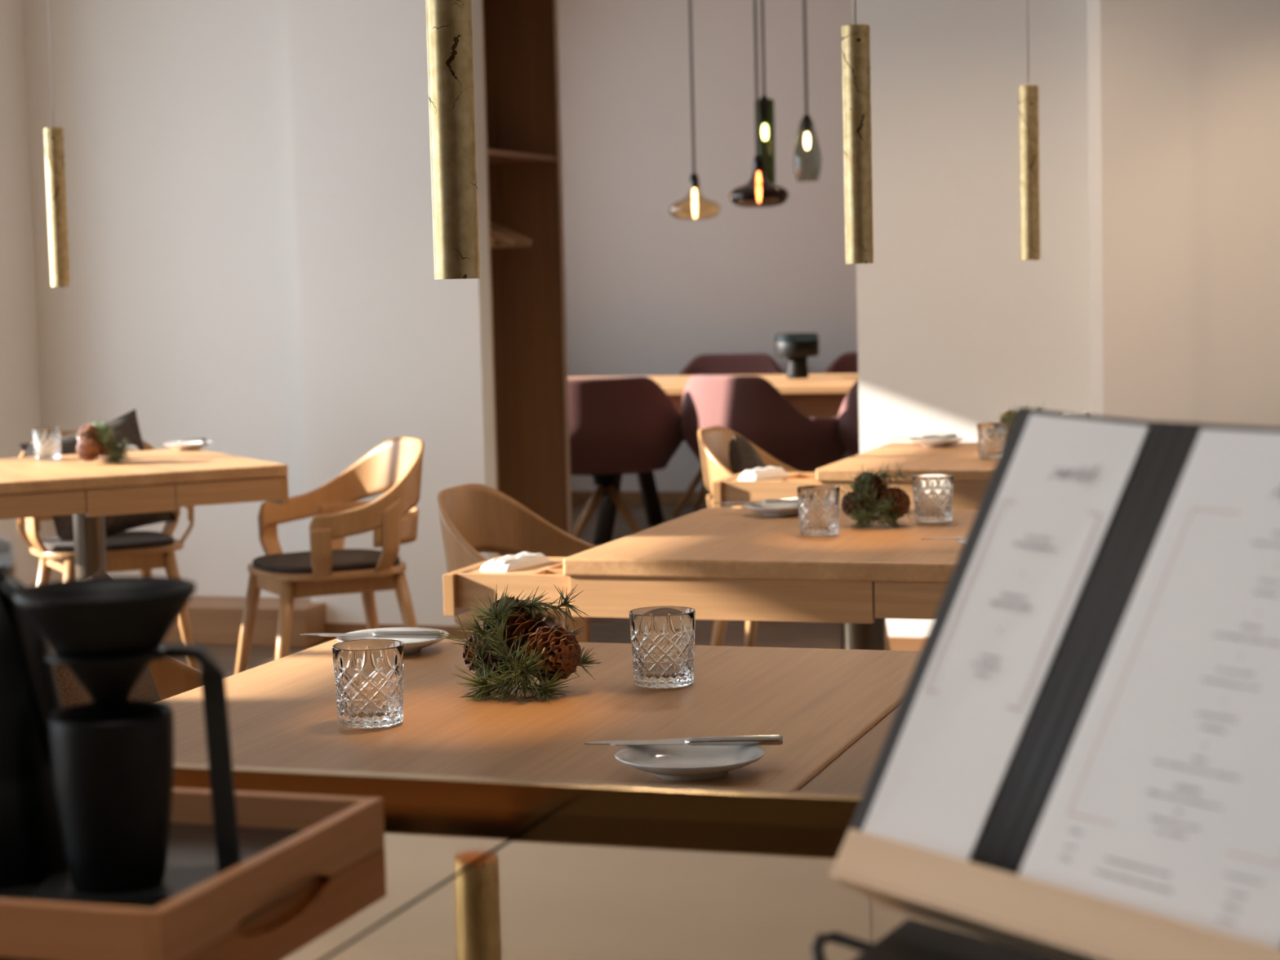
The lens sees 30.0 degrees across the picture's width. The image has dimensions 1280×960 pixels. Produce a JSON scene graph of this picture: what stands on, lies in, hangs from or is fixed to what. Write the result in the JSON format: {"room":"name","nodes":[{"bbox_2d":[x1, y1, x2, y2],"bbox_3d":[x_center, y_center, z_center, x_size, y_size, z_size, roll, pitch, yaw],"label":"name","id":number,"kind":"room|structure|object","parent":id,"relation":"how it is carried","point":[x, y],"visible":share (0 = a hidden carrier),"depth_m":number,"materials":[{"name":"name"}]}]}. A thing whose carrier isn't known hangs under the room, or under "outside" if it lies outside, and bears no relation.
{"room":"restaurant dining room","nodes":[
{"label":"restaurant dining room","id":0,"kind":"room"},
{"bbox_2d":[0,0,47,586],"bbox_3d":[-3.252,-0.668,6.359,0.320,2.950,15.300,0,5,18],"label":"wall","id":1,"kind":"structure","parent":0,"point":[20,405],"depth_m":8.75,"materials":[{"name":"white paint"}]},
{"bbox_2d":[22,0,310,598],"bbox_3d":[-1.645,-0.916,8.737,1.230,2.950,0.150,0,5,18],"label":"wall","id":2,"kind":"structure","parent":0,"point":[180,308],"depth_m":8.68,"materials":[{"name":"white paint"}]},
{"bbox_2d":[162,595,326,647],"bbox_3d":[-1.694,0.505,8.668,1.190,0.134,0.270,0,5,18],"label":"baseboard","id":3,"kind":"structure","parent":2,"relation":"attached to","point":[215,620],"depth_m":8.45,"materials":[{"name":"brown wood"}]},
{"bbox_2d":[288,0,497,626],"bbox_3d":[-0.870,-0.902,8.350,0.685,2.950,0.102,0,5,18],"label":"wall pier","id":4,"kind":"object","parent":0,"point":[390,349],"visible":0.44,"depth_m":8.32,"materials":[{"name":"white paint"}]},
{"bbox_2d":[324,622,474,640],"bbox_3d":[-0.824,0.541,8.409,0.625,0.062,0.020,0,5,18],"label":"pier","id":5,"kind":"object","parent":4,"relation":"attached to","point":[329,628],"visible":0.36,"depth_m":8.44,"materials":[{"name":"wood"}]},
{"bbox_2d":[165,503,839,677],"bbox_3d":[1.080,0.857,5.172,9.600,0.100,15.500,0,5,18],"label":"floor","id":6,"kind":"structure","parent":0,"point":[768,633],"depth_m":8.44,"materials":[{"name":"brown wood"}]},
{"bbox_2d":[16,430,199,670],"bbox_3d":[-1.738,0.251,7.769,0.545,0.804,0.535,-4,6,-26],"label":"wooden chair","id":7,"kind":"object","parent":6,"relation":"on","point":[144,551],"visible":0.42,"depth_m":7.65,"materials":[{"name":"brown wood"}]},
{"bbox_2d":[19,408,177,539],"bbox_3d":[-1.780,0.008,7.849,0.480,0.466,0.177,-4,6,-26],"label":"cushion","id":8,"kind":"object","parent":7,"relation":"on","point":[127,425],"visible":0.24,"depth_m":7.83,"materials":[{"name":"fabric"}]},
{"bbox_2d":[0,448,288,579],"bbox_3d":[-1.638,0.328,7.135,0.930,0.750,0.930,-4,6,-28],"label":"dining table","id":9,"kind":"object","parent":6,"relation":"on","point":[162,480],"visible":0.6,"depth_m":6.81,"materials":[{"name":"brown wood"}]},
{"bbox_2d":[32,427,61,460],"bbox_3d":[-1.820,-0.111,7.329,0.085,0.095,0.085,-3,5,-13],"label":"tumbler","id":10,"kind":"object","parent":9,"relation":"on","point":[46,441],"visible":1,"depth_m":7.30,"materials":[{"name":"clear glass"}]},
{"bbox_2d":[75,417,134,464],"bbox_3d":[-1.614,-0.121,7.136,0.190,0.140,0.177,0,5,21],"label":"centrepiece","id":11,"kind":"object","parent":9,"relation":"on","point":[92,444],"visible":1,"depth_m":7.10,"materials":[{"name":"brown"}]},
{"bbox_2d":[119,444,138,451],"bbox_3d":[-1.656,-0.102,7.650,0.090,0.017,0.050,-4,6,-27],"label":"napkin","id":12,"kind":"object","parent":9,"relation":"on","point":[134,448],"visible":0.44,"depth_m":7.64,"materials":[{"name":"white fabric"}]},
{"bbox_2d":[163,440,213,450],"bbox_3d":[-1.447,-0.109,7.643,0.160,0.022,0.160,0,5,18],"label":"plate","id":13,"kind":"object","parent":9,"relation":"on","point":[197,445],"visible":0.97,"depth_m":7.60,"materials":[{"name":"white ceramic"}]},
{"bbox_2d":[153,437,206,444],"bbox_3d":[-1.472,-0.122,7.631,0.019,0.011,0.214,2,6,38],"label":"table knife","id":14,"kind":"object","parent":13,"relation":"on","point":[202,439],"visible":1,"depth_m":7.66,"materials":[{"name":"silver metal"}]},
{"bbox_2d":[148,657,201,700],"bbox_3d":[-0.768,0.581,3.696,0.535,0.804,0.545,0,5,18],"label":"wooden chair","id":15,"kind":"object","parent":6,"relation":"on","point":[171,677],"visible":0.02,"depth_m":3.94,"materials":[{"name":"brown wood"}]},
{"bbox_2d":[47,567,160,706],"bbox_3d":[-0.858,0.340,3.724,0.180,0.361,0.385,-1,5,9],"label":"cushion","id":16,"kind":"object","parent":15,"relation":"on","point":[72,692],"visible":0.09,"depth_m":3.60,"materials":[{"name":"brown fabric"}]},
{"bbox_2d":[235,437,423,674],"bbox_3d":[-0.907,0.291,7.068,0.535,0.804,0.545,-4,6,-25],"label":"wooden chair","id":17,"kind":"object","parent":6,"relation":"on","point":[393,468],"visible":0.98,"depth_m":6.97,"materials":[{"name":"brown wood"}]},
{"bbox_2d":[0,763,1003,959],"bbox_3d":[0.057,0.711,1.131,3.800,0.944,0.885,0,5,18],"label":"countertop","id":18,"kind":"structure","parent":6,"relation":"on","point":[467,868],"depth_m":1.40,"materials":[{"name":"brown stone"}]},
{"bbox_2d":[0,787,384,959],"bbox_3d":[-0.401,0.226,1.430,0.416,0.031,0.276,0,5,18],"label":"serving tray","id":19,"kind":"object","parent":18,"relation":"on","point":[288,842],"visible":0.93,"depth_m":1.34,"materials":[{"name":"brown wood"}]},
{"bbox_2d":[0,534,68,887],"bbox_3d":[-0.378,0.132,1.403,0.090,0.200,0.084,0,5,18],"label":"coffee pot","id":20,"kind":"object","parent":19,"relation":"on","point":[32,848],"visible":0.81,"depth_m":1.38,"materials":[{"name":"satin black metal"}]},
{"bbox_2d":[26,642,240,904],"bbox_3d":[-0.286,0.164,1.359,0.117,0.139,0.070,-1,5,0],"label":"stand","id":21,"kind":"object","parent":19,"relation":"on","point":[58,886],"visible":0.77,"depth_m":1.36,"materials":[{"name":"black metal"}]},
{"bbox_2d":[13,576,195,706],"bbox_3d":[-0.302,0.094,1.353,0.101,0.066,0.101,0,5,18],"label":"coffee dripper","id":22,"kind":"object","parent":21,"relation":"attached to","point":[101,618],"visible":0.98,"depth_m":1.33,"materials":[{"name":"black ceramic"}]},
{"bbox_2d":[48,699,173,893],"bbox_3d":[-0.299,0.181,1.361,0.070,0.100,0.070,0,5,18],"label":"coffee carafe","id":23,"kind":"object","parent":21,"relation":"on","point":[113,766],"visible":0.98,"depth_m":1.33,"materials":[{"name":"black"}]},
{"bbox_2d":[810,828,1279,959],"bbox_3d":[0.202,0.150,1.043,0.353,0.218,0.442,1,5,23],"label":"menu stand","id":24,"kind":"object","parent":18,"relation":"on","point":[1033,919],"visible":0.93,"depth_m":1.15,"materials":[{"name":"brown wood"}]},
{"bbox_2d":[828,870,1121,959],"bbox_3d":[0.197,0.221,1.119,0.043,0.003,0.299,33,-15,-31],"label":"ledge shelf","id":25,"kind":"object","parent":24,"relation":"attached to","point":[1027,940],"depth_m":1.16,"materials":[{"name":"beige wood"}]},
{"bbox_2d":[831,408,1279,948],"bbox_3d":[0.243,0.093,1.158,0.148,0.239,0.302,-5,6,-34],"label":"menu","id":26,"kind":"object","parent":24,"relation":"on","point":[1089,704],"visible":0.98,"depth_m":1.18,"materials":[{"name":"grey paper"}]},
{"bbox_2d":[971,535,1056,676],"bbox_3d":[0.193,0.065,1.243,0.002,0.081,0.030,33,-15,-31],"label":"print","id":27,"kind":"object","parent":26,"relation":"attached to","point":[1022,606],"depth_m":1.24},
{"bbox_2d":[1059,829,1083,861],"bbox_3d":[0.205,0.174,1.135,0.001,0.016,0.009,33,-15,-30],"label":"print","id":28,"kind":"object","parent":26,"relation":"attached to","point":[1077,831],"depth_m":1.14},
{"bbox_2d":[1093,857,1171,893],"bbox_3d":[0.228,0.181,1.097,0.001,0.009,0.048,33,-15,-30],"label":"print","id":29,"kind":"object","parent":26,"relation":"attached to","point":[1109,860],"depth_m":1.10},
{"bbox_2d":[1146,532,1279,838],"bbox_3d":[0.275,0.094,1.110,0.009,0.155,0.052,36,-16,-30],"label":"print","id":30,"kind":"object","parent":26,"relation":"attached to","point":[1273,533],"depth_m":1.11},
{"bbox_2d":[1217,872,1262,924],"bbox_3d":[0.262,0.184,1.048,0.002,0.022,0.022,36,-16,-30],"label":"print","id":31,"kind":"object","parent":26,"relation":"attached to","point":[1234,876],"depth_m":1.05},
{"bbox_2d":[480,0,572,556],"bbox_3d":[-0.698,-0.663,8.783,0.620,2.390,0.775,0,5,18],"label":"shelving unit","id":32,"kind":"object","parent":6,"relation":"on","point":[521,57],"visible":0.19,"depth_m":9.05,"materials":[{"name":"brown wood"}]},
{"bbox_2d":[490,237,496,247],"bbox_3d":[-0.748,-0.949,8.600,0.452,0.234,0.030,-1,5,0],"label":"hanger","id":33,"kind":"object","parent":32,"relation":"hanging from","point":[492,240],"visible":0.04,"depth_m":8.60,"materials":[{"name":"brown wood"}]},
{"bbox_2d":[490,228,516,247],"bbox_3d":[-0.678,-0.969,8.808,0.452,0.234,0.030,0,5,11],"label":"hanger","id":34,"kind":"object","parent":32,"relation":"hanging from","point":[505,240],"visible":0.09,"depth_m":8.77,"materials":[{"name":"brown wood"}]},
{"bbox_2d":[489,221,533,248],"bbox_3d":[-0.616,-0.987,8.997,0.452,0.234,0.030,0,5,21],"label":"hanger","id":35,"kind":"object","parent":32,"relation":"hanging from","point":[522,241],"visible":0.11,"depth_m":8.94,"materials":[{"name":"brown wood"}]},
{"bbox_2d":[488,148,556,164],"bbox_3d":[-0.707,-1.177,8.737,0.590,0.022,0.715,0,5,18],"label":"shelf","id":36,"kind":"object","parent":32,"relation":"attached to","point":[526,156],"depth_m":8.86,"materials":[{"name":"brown wood"}]},
{"bbox_2d":[437,483,631,643],"bbox_3d":[-0.165,0.416,5.417,0.535,0.804,0.545,0,5,18],"label":"wooden chair","id":37,"kind":"object","parent":6,"relation":"on","point":[475,518],"visible":0.32,"depth_m":5.55,"materials":[{"name":"brown wood"}]},
{"bbox_2d":[158,638,920,791],"bbox_3d":[-0.140,0.649,3.015,0.930,0.750,0.930,0,5,18],"label":"dining table","id":38,"kind":"object","parent":6,"relation":"on","point":[282,712],"visible":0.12,"depth_m":2.87,"materials":[{"name":"brown wood"}]},
{"bbox_2d":[332,639,404,728],"bbox_3d":[-0.322,0.243,2.843,0.085,0.095,0.085,-1,5,5],"label":"tumbler","id":39,"kind":"object","parent":38,"relation":"on","point":[369,673],"visible":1,"depth_m":2.81,"materials":[{"name":"clear glass"}]},
{"bbox_2d":[336,626,448,654],"bbox_3d":[-0.352,0.233,3.403,0.160,0.022,0.160,0,5,18],"label":"plate","id":40,"kind":"object","parent":38,"relation":"on","point":[411,646],"visible":0.46,"depth_m":3.43,"materials":[{"name":"white ceramic"}]},
{"bbox_2d":[300,630,444,638],"bbox_3d":[-0.383,0.219,3.400,0.214,0.011,0.019,0,5,12],"label":"table knife","id":41,"kind":"object","parent":40,"relation":"on","point":[382,634],"visible":0.98,"depth_m":3.39,"materials":[{"name":"silver metal"}]},
{"bbox_2d":[422,583,602,703],"bbox_3d":[-0.159,0.199,3.034,0.185,0.142,0.190,1,6,30],"label":"centrepiece","id":42,"kind":"object","parent":38,"relation":"on","point":[515,642],"visible":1,"depth_m":3.00,"materials":[{"name":"brown"}]},
{"bbox_2d":[629,605,695,688],"bbox_3d":[0.030,0.215,3.062,0.085,0.095,0.085,-2,5,-8],"label":"tumbler","id":43,"kind":"object","parent":38,"relation":"on","point":[663,637],"visible":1,"depth_m":3.03,"materials":[{"name":"clear glass"}]},
{"bbox_2d":[614,737,765,781],"bbox_3d":[0.053,0.299,2.527,0.160,0.022,0.160,0,5,18],"label":"plate","id":44,"kind":"object","parent":38,"relation":"on","point":[686,762],"visible":0.96,"depth_m":2.54,"materials":[{"name":"white ceramic"}]},
{"bbox_2d":[584,734,782,746],"bbox_3d":[0.046,0.281,2.571,0.214,0.011,0.019,-1,5,4],"label":"table knife","id":45,"kind":"object","parent":44,"relation":"on","point":[759,740],"visible":1,"depth_m":2.56,"materials":[{"name":"silver metal"}]},
{"bbox_2d":[568,376,684,539],"bbox_3d":[-0.154,-0.048,10.598,0.738,0.840,0.586,-2,5,-2],"label":"armchair","id":46,"kind":"object","parent":6,"relation":"on","point":[622,424],"visible":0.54,"depth_m":10.32,"materials":[{"name":"red fabric"}]},
{"bbox_2d":[570,471,652,475],"bbox_3d":[-0.157,-0.084,10.645,0.470,0.085,0.470,-2,5,-2],"label":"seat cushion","id":47,"kind":"object","parent":46,"relation":"on","point":[572,473],"depth_m":10.42,"materials":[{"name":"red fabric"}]},
{"bbox_2d":[443,507,977,650],"bbox_3d":[0.334,0.478,4.833,1.175,0.750,0.930,0,5,18],"label":"dining table","id":48,"kind":"object","parent":6,"relation":"on","point":[719,563],"visible":0.56,"depth_m":4.44,"materials":[{"name":"brown wood"}]},
{"bbox_2d":[479,551,551,571],"bbox_3d":[-0.244,0.158,4.683,0.068,0.022,0.170,1,6,28],"label":"napkin","id":49,"kind":"object","parent":48,"relation":"on","point":[524,559],"visible":1,"depth_m":4.64,"materials":[{"name":"white fabric"}]},
{"bbox_2d":[742,502,798,516],"bbox_3d":[0.302,0.064,5.153,0.160,0.022,0.160,0,5,18],"label":"plate","id":50,"kind":"object","parent":48,"relation":"on","point":[782,509],"visible":0.8,"depth_m":5.12,"materials":[{"name":"white ceramic"}]},
{"bbox_2d":[712,497,797,503],"bbox_3d":[0.266,0.046,5.197,0.214,0.011,0.019,-1,5,0],"label":"table knife","id":51,"kind":"object","parent":50,"relation":"on","point":[787,500],"visible":0.84,"depth_m":5.19,"materials":[{"name":"silver metal"}]},
{"bbox_2d":[796,484,839,536],"bbox_3d":[0.355,0.061,4.733,0.085,0.095,0.085,1,5,24],"label":"tumbler","id":52,"kind":"object","parent":48,"relation":"on","point":[818,504],"visible":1,"depth_m":4.70,"materials":[{"name":"clear glass"}]},
{"bbox_2d":[840,461,915,528],"bbox_3d":[0.490,0.028,4.862,0.169,0.131,0.146,-2,5,-6],"label":"centrepiece","id":53,"kind":"object","parent":48,"relation":"on","point":[870,499],"visible":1,"depth_m":4.85,"materials":[{"name":"brown"}]},
{"bbox_2d":[911,473,953,522],"bbox_3d":[0.605,0.037,4.925,0.086,0.095,0.086,-5,6,-33],"label":"tumbler","id":54,"kind":"object","parent":48,"relation":"on","point":[933,493],"visible":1,"depth_m":4.89,"materials":[{"name":"clear glass"}]},
{"bbox_2d":[956,536,966,544],"bbox_3d":[0.665,0.120,4.404,0.160,0.022,0.160,0,5,18],"label":"plate","id":55,"kind":"object","parent":48,"relation":"on","point":[961,541],"visible":0.09,"depth_m":4.41,"materials":[{"name":"white ceramic"}]},
{"bbox_2d":[921,537,966,539],"bbox_3d":[0.628,0.105,4.416,0.214,0.011,0.019,-1,5,3],"label":"table knife","id":56,"kind":"object","parent":55,"relation":"on","point":[936,538],"visible":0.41,"depth_m":4.42,"materials":[{"name":"silver metal"}]},
{"bbox_2d":[568,373,857,544],"bbox_3d":[0.532,-0.092,11.452,2.560,0.773,1.140,0,5,18],"label":"table","id":57,"kind":"object","parent":6,"relation":"on","point":[817,395],"visible":0.03,"depth_m":11.26,"materials":[{"name":"brown wood"}]},
{"bbox_2d":[774,332,819,378],"bbox_3d":[0.757,-0.600,11.488,0.214,0.220,0.214,0,5,18],"label":"table lamp","id":58,"kind":"object","parent":57,"relation":"on","point":[796,347],"visible":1,"depth_m":11.41,"materials":[{"name":"black metal"}]},
{"bbox_2d":[670,353,784,517],"bbox_3d":[0.434,-0.236,12.583,0.738,0.840,0.586,0,5,18],"label":"armchair","id":59,"kind":"object","parent":6,"relation":"on","point":[718,364],"visible":0.09,"depth_m":12.76,"materials":[{"name":"red fabric"}]},
{"bbox_2d":[681,374,847,472],"bbox_3d":[0.538,-0.048,10.390,0.738,0.840,0.586,3,7,42],"label":"armchair","id":60,"kind":"object","parent":6,"relation":"on","point":[751,406],"visible":0.56,"depth_m":10.10,"materials":[{"name":"red fabric"}]},
{"bbox_2d":[697,426,891,650],"bbox_3d":[0.462,0.240,7.244,0.535,0.804,0.545,0,5,18],"label":"wooden chair","id":61,"kind":"object","parent":6,"relation":"on","point":[713,441],"visible":0.16,"depth_m":7.29,"materials":[{"name":"brown wood"}]},
{"bbox_2d":[728,431,767,474],"bbox_3d":[0.365,0.061,7.312,0.163,0.442,0.452,0,5,17],"label":"cushion","id":62,"kind":"object","parent":61,"relation":"on","point":[743,456],"visible":0.15,"depth_m":7.22,"materials":[{"name":"fabric"}]},
{"bbox_2d":[810,351,857,418],"bbox_3d":[1.217,-0.233,12.323,0.738,0.840,0.586,0,5,13],"label":"armchair","id":63,"kind":"object","parent":6,"relation":"on","point":[846,362],"visible":0.03,"depth_m":12.54,"materials":[{"name":"red fabric"}]},
{"bbox_2d":[798,706,897,795],"bbox_3d":[0.744,0.652,2.722,0.930,0.750,0.930,0,5,18],"label":"dining table","id":64,"kind":"object","parent":6,"relation":"on","point":[851,772],"visible":0.02,"depth_m":2.53,"materials":[{"name":"brown wood"}]},
{"bbox_2d":[837,379,859,456],"bbox_3d":[1.212,-0.046,10.173,0.738,0.840,0.586,0,5,21],"label":"armchair","id":65,"kind":"object","parent":6,"relation":"on","point":[848,415],"visible":0.18,"depth_m":10.04,"materials":[{"name":"red fabric"}]},
{"bbox_2d":[712,442,997,510],"bbox_3d":[0.924,0.303,6.673,1.215,0.750,0.930,0,5,18],"label":"dining table","id":66,"kind":"object","parent":6,"relation":"on","point":[972,474],"visible":0.27,"depth_m":6.37,"materials":[{"name":"brown wood"}]},
{"bbox_2d":[738,466,787,480],"bbox_3d":[0.336,-0.020,6.510,0.060,0.029,0.160,2,6,38],"label":"napkin","id":67,"kind":"object","parent":66,"relation":"on","point":[757,473],"visible":1,"depth_m":6.47,"materials":[{"name":"white fabric"}]},
{"bbox_2d":[909,436,964,447],"bbox_3d":[0.867,-0.110,6.981,0.160,0.022,0.160,0,5,18],"label":"plate","id":68,"kind":"object","parent":66,"relation":"on","point":[943,442],"visible":1,"depth_m":6.94,"materials":[{"name":"white ceramic"}]},
{"bbox_2d":[886,433,956,439],"bbox_3d":[0.827,-0.127,7.015,0.214,0.011,0.019,-2,5,-12],"label":"table knife","id":69,"kind":"object","parent":68,"relation":"on","point":[950,435],"visible":1,"depth_m":7.02,"materials":[{"name":"silver metal"}]},
{"bbox_2d":[977,422,1008,459],"bbox_3d":[0.956,-0.105,6.461,0.085,0.095,0.085,-1,5,7],"label":"tumbler","id":70,"kind":"object","parent":66,"relation":"on","point":[992,437],"visible":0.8,"depth_m":6.43,"materials":[{"name":"clear glass"}]},
{"bbox_2d":[984,403,1044,433],"bbox_3d":[1.051,-0.145,6.629,0.177,0.141,0.186,0,5,19],"label":"centrepiece","id":71,"kind":"object","parent":66,"relation":"on","point":[1008,416],"visible":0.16,"depth_m":6.62,"materials":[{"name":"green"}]},
{"bbox_2d":[1066,412,1089,414],"bbox_3d":[1.244,-0.145,6.831,0.085,0.095,0.085,0,5,17],"label":"tumbler","id":72,"kind":"object","parent":66,"relation":"on","point":[1082,413],"visible":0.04,"depth_m":6.86,"materials":[{"name":"clear glass"}]},
{"bbox_2d":[557,0,857,491],"bbox_3d":[3.215,-1.334,12.109,8.330,2.950,0.150,0,5,18],"label":"wall","id":73,"kind":"structure","parent":0,"point":[650,291],"depth_m":12.97,"materials":[{"name":"beige paint"}]},
{"bbox_2d":[570,490,711,504],"bbox_3d":[3.225,0.109,12.154,8.330,0.068,0.020,0,5,18],"label":"baseboard","id":74,"kind":"structure","parent":73,"relation":"attached to","point":[577,496],"depth_m":13.21,"materials":[{"name":"brown wood"}]},
{"bbox_2d":[851,0,1090,637],"bbox_3d":[1.161,-0.902,7.754,0.885,2.950,0.250,0,5,18],"label":"wall","id":75,"kind":"structure","parent":0,"point":[956,331],"depth_m":7.66,"materials":[{"name":"white paint"}]},
{"bbox_2d":[888,635,925,651],"bbox_3d":[1.107,0.548,7.768,0.785,0.062,0.020,0,5,18],"label":"baseboard","id":76,"kind":"structure","parent":75,"relation":"attached to","point":[896,643],"depth_m":7.83,"materials":[{"name":"brown wood"}]},
{"bbox_2d":[1087,0,1279,427],"bbox_3d":[3.531,-0.881,6.826,4.400,2.950,0.520,0,5,18],"label":"wall column","id":77,"kind":"structure","parent":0,"point":[1184,95],"depth_m":7.18,"materials":[{"name":"beige paint"}]},
{"bbox_3d":[1.003,-2.181,4.907,9.600,0.100,15.500,0,5,18],"label":"ceiling","id":78,"kind":"structure","parent":0,"visible":0},
{"bbox_2d":[44,0,71,286],"bbox_3d":[-1.696,-1.391,6.831,0.090,1.670,0.090,0,5,18],"label":"pendant lamp","id":79,"kind":"object","parent":78,"relation":"hanging from","point":[54,144],"visible":1,"depth_m":6.86,"materials":[{"name":"gold metal"}]},
{"bbox_2d":[425,0,480,279],"bbox_3d":[-0.240,-1.074,2.783,0.090,1.673,0.090,0,5,18],"label":"pendant lamp","id":80,"kind":"object","parent":78,"relation":"hanging from","point":[449,23],"visible":1,"depth_m":2.82,"materials":[{"name":"gold metal"}]},
{"bbox_2d":[668,0,720,220],"bbox_3d":[0.246,-1.957,11.369,0.251,1.430,0.251,0,5,18],"label":"pendant lamp","id":81,"kind":"object","parent":78,"relation":"hanging from","point":[695,206],"visible":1,"depth_m":11.36,"materials":[{"name":"beige"}]},
{"bbox_2d":[689,173,698,178],"bbox_3d":[0.259,-1.432,11.415,0.044,0.075,0.044,0,5,18],"label":"socket","id":82,"kind":"object","parent":81,"relation":"attached to","point":[694,175],"depth_m":11.40,"materials":[{"name":"black metal"}]},
{"bbox_2d":[728,0,789,208],"bbox_3d":[0.543,-1.969,11.163,0.282,1.385,0.282,0,5,18],"label":"pendant lamp","id":83,"kind":"object","parent":78,"relation":"hanging from","point":[758,192],"visible":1,"depth_m":11.15,"materials":[{"name":"brown glass"}]},
{"bbox_2d":[754,154,762,160],"bbox_3d":[0.556,-1.488,11.205,0.044,0.078,0.044,0,5,18],"label":"socket","id":84,"kind":"object","parent":83,"relation":"attached to","point":[757,157],"depth_m":11.19,"materials":[{"name":"black metal"}]},
{"bbox_2d":[754,0,775,184],"bbox_3d":[0.588,-2.016,11.377,0.100,1.331,0.100,0,5,18],"label":"pendant lamp","id":85,"kind":"object","parent":78,"relation":"hanging from","point":[766,105],"visible":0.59,"depth_m":11.37,"materials":[{"name":"green"}]},
{"bbox_2d":[760,94,768,99],"bbox_3d":[0.594,-1.775,11.398,0.044,0.125,0.044,0,5,18],"label":"socket","id":86,"kind":"object","parent":85,"relation":"attached to","point":[764,97],"depth_m":11.38,"materials":[{"name":"black metal"}]},
{"bbox_2d":[793,0,821,182],"bbox_3d":[0.774,-2.036,11.186,0.132,1.267,0.132,-6,7,-43],"label":"pendant lamp","id":87,"kind":"object","parent":78,"relation":"hanging from","point":[807,155],"visible":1,"depth_m":11.18,"materials":[{"name":"grey glass"}]},
{"bbox_2d":[802,114,811,119],"bbox_3d":[0.784,-1.679,11.217,0.044,0.080,0.044,0,5,18],"label":"socket","id":88,"kind":"object","parent":87,"relation":"attached to","point":[806,117],"depth_m":11.20,"materials":[{"name":"black metal"}]},
{"bbox_2d":[840,0,873,263],"bbox_3d":[0.403,-1.248,4.545,0.090,1.665,0.090,0,5,18],"label":"pendant lamp","id":89,"kind":"object","parent":78,"relation":"hanging from","point":[855,38],"visible":1,"depth_m":4.58,"materials":[{"name":"gold metal"}]},
{"bbox_2d":[1017,0,1040,260],"bbox_3d":[1.053,-1.435,6.496,0.090,1.665,0.090,0,5,18],"label":"pendant lamp","id":90,"kind":"object","parent":78,"relation":"hanging from","point":[1028,101],"visible":1,"depth_m":6.53,"materials":[{"name":"gold metal"}]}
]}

